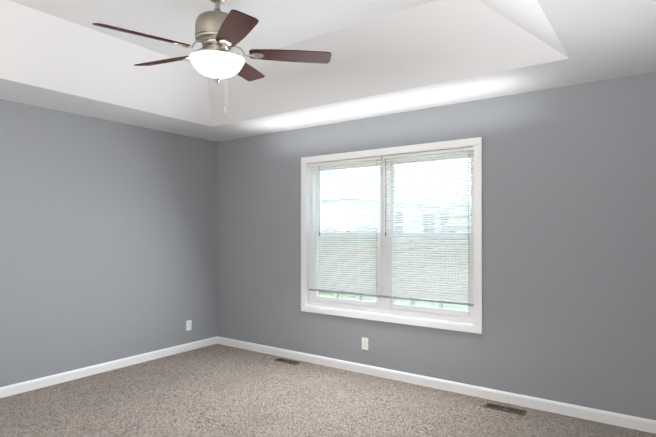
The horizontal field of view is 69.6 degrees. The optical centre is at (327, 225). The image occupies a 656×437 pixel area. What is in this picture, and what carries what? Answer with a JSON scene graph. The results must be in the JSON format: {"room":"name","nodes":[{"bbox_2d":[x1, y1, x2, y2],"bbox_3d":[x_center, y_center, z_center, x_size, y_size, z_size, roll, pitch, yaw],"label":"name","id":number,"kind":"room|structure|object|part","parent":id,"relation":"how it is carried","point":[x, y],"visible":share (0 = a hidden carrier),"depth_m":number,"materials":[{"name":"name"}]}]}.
{"room":"empty bedroom","nodes":[
{"label":"empty bedroom","id":0,"kind":"room"},
{"bbox_2d":[0,99,217,386],"bbox_3d":[-2.753,-0.059,3.909,0.180,2.920,4.960,0,-1,36],"label":"wall","id":1,"kind":"structure","parent":0,"point":[108,240],"depth_m":4.52,"materials":[{"name":"grey paint"}]},
{"bbox_2d":[0,336,216,397],"bbox_3d":[-2.674,1.358,3.839,0.013,0.085,4.600,0,-1,36],"label":"baseboard","id":2,"kind":"structure","parent":1,"relation":"attached to","point":[22,387],"depth_m":4.50,"materials":[{"name":"white wood"}]},
{"bbox_2d":[186,320,191,330],"bbox_3d":[-1.583,1.131,5.372,0.008,0.114,0.070,0,-1,36],"label":"electrical outlet","id":3,"kind":"object","parent":1,"relation":"attached to","point":[188,324],"visible":1,"depth_m":5.37,"materials":[{"name":"white plastic"}]},
{"bbox_2d":[0,344,655,436],"bbox_3d":[-0.828,1.448,2.519,4.910,0.120,4.960,0,-1,36],"label":"floor","id":4,"kind":"structure","parent":0,"point":[216,390],"depth_m":3.64,"materials":[{"name":"carpet"}]},
{"bbox_2d":[274,358,300,364],"bbox_3d":[-0.425,1.408,4.917,0.300,0.006,0.100,0,-1,36],"label":"air vent register","id":5,"kind":"object","parent":4,"relation":"on","point":[288,361],"visible":0.96,"depth_m":4.90,"materials":[{"name":"brown metal"}]},
{"bbox_2d":[483,402,527,415],"bbox_3d":[1.353,1.396,3.603,0.300,0.006,0.100,0,-1,36],"label":"air vent register","id":6,"kind":"object","parent":4,"relation":"on","point":[506,409],"visible":1,"depth_m":3.60,"materials":[{"name":"brown metal"}]},
{"bbox_2d":[0,0,655,141],"bbox_3d":[-0.828,-1.282,2.545,4.670,0.460,4.720,0,-1,36],"label":"ceiling","id":7,"kind":"structure","parent":0,"point":[388,57],"depth_m":3.38,"materials":[{"name":"white paint"}]},
{"bbox_2d":[92,0,330,117],"bbox_3d":[-0.699,-1.036,2.828,1.296,0.752,1.317,4,5,36],"label":"fan","id":8,"kind":"object","parent":7,"relation":"hanging from","point":[219,33],"visible":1,"depth_m":2.72,"materials":[{"name":"brown wood"}]},
{"bbox_3d":[-0.663,-0.950,2.828,0.326,0.120,0.326,4,5,35],"label":"lamp shade","id":9,"kind":"part","parent":8,"relation":"part of","materials":[{"name":"white glass"}]},
{"bbox_2d":[217,72,655,419],"bbox_3d":[0.561,-0.053,4.478,4.550,2.920,0.180,0,-1,36],"label":"wall","id":10,"kind":"structure","parent":0,"point":[569,238],"depth_m":3.69,"materials":[{"name":"grey paint"}]},
{"bbox_2d":[362,337,367,349],"bbox_3d":[0.352,1.122,4.501,0.070,0.114,0.008,0,-1,36],"label":"electrical outlet","id":11,"kind":"object","parent":10,"relation":"attached to","point":[364,343],"visible":1,"depth_m":4.50,"materials":[{"name":"white plastic"}]},
{"bbox_2d":[301,137,482,333],"bbox_3d":[0.538,0.082,4.473,1.891,1.610,0.183,0,-1,36],"label":"window","id":12,"kind":"structure","parent":10,"relation":"in","point":[385,305],"depth_m":4.40,"materials":[{"name":"white plastic"}]},
{"bbox_2d":[308,156,382,302],"bbox_3d":[0.151,0.047,4.689,0.870,1.404,0.046,0,-1,36],"label":"window blind","id":13,"kind":"object","parent":12,"relation":"attached to","point":[319,242],"visible":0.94,"depth_m":4.67,"materials":[{"name":"white plastic"}]},
{"bbox_3d":[-0.087,-0.264,4.848,0.012,0.722,0.011,0,-1,36],"label":"cord","id":14,"kind":"part","parent":13,"relation":"part of","materials":[{"name":"grey plastic"}]},
{"bbox_2d":[318,236,468,309],"bbox_3d":[0.587,0.425,4.539,1.693,0.704,0.001,0,-1,36],"label":"screen","id":15,"kind":"object","parent":12,"relation":"attached to","point":[397,273],"depth_m":4.44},
{"bbox_2d":[382,147,473,314],"bbox_3d":[0.867,0.042,4.177,0.870,1.404,0.046,0,-1,36],"label":"window blind","id":16,"kind":"object","parent":12,"relation":"attached to","point":[420,289],"visible":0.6,"depth_m":4.16,"materials":[{"name":"white plastic"}]},
{"bbox_3d":[0.537,-0.268,4.402,0.012,0.722,0.011,0,-1,36],"label":"cord","id":17,"kind":"part","parent":16,"relation":"part of","materials":[{"name":"grey plastic"}]},
{"bbox_2d":[217,336,655,433],"bbox_3d":[0.505,1.364,4.386,4.524,0.085,0.013,0,-1,36],"label":"baseboard","id":18,"kind":"structure","parent":10,"relation":"attached to","point":[618,419],"depth_m":3.92,"materials":[{"name":"white wood"}]},
{"label":"outside","id":19,"kind":"structure","parent":0,"visible":0},
{"bbox_2d":[319,262,468,310],"bbox_3d":[31.681,2.704,77.727,150.000,0.001,155.200,0,-1,36],"label":"lawn","id":20,"kind":"structure","parent":19,"point":[395,301],"depth_m":13.44,"materials":[{"name":"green plant"}]},
{"bbox_2d":[319,225,377,289],"bbox_3d":[-2.207,1.055,17.409,9.700,2.150,2.192,0,-1,36],"label":"shrubs","id":21,"kind":"object","parent":20,"relation":"on","point":[351,244],"depth_m":14.83,"materials":[{"name":"green plant"}]},
{"bbox_2d":[320,240,465,307],"bbox_3d":[0.208,1.246,13.835,19.152,1.700,0.085,0,-1,36],"label":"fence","id":22,"kind":"object","parent":20,"relation":"on","point":[360,298],"depth_m":12.53,"materials":[{"name":"grey wood"}]},
{"bbox_2d":[321,171,470,268],"bbox_3d":[2.754,-0.288,28.666,8.800,5.050,18.300,0,-1,36],"label":"house","id":23,"kind":"structure","parent":20,"relation":"on","point":[379,207],"depth_m":22.84,"materials":[{"name":"white"}]},
{"bbox_2d":[443,177,470,264],"bbox_3d":[7.084,-0.245,25.265,2.700,4.900,2.632,0,-1,36],"label":"tree","id":24,"kind":"object","parent":20,"relation":"on","point":[458,214],"depth_m":24.87,"materials":[{"name":"green plant"}]}
]}

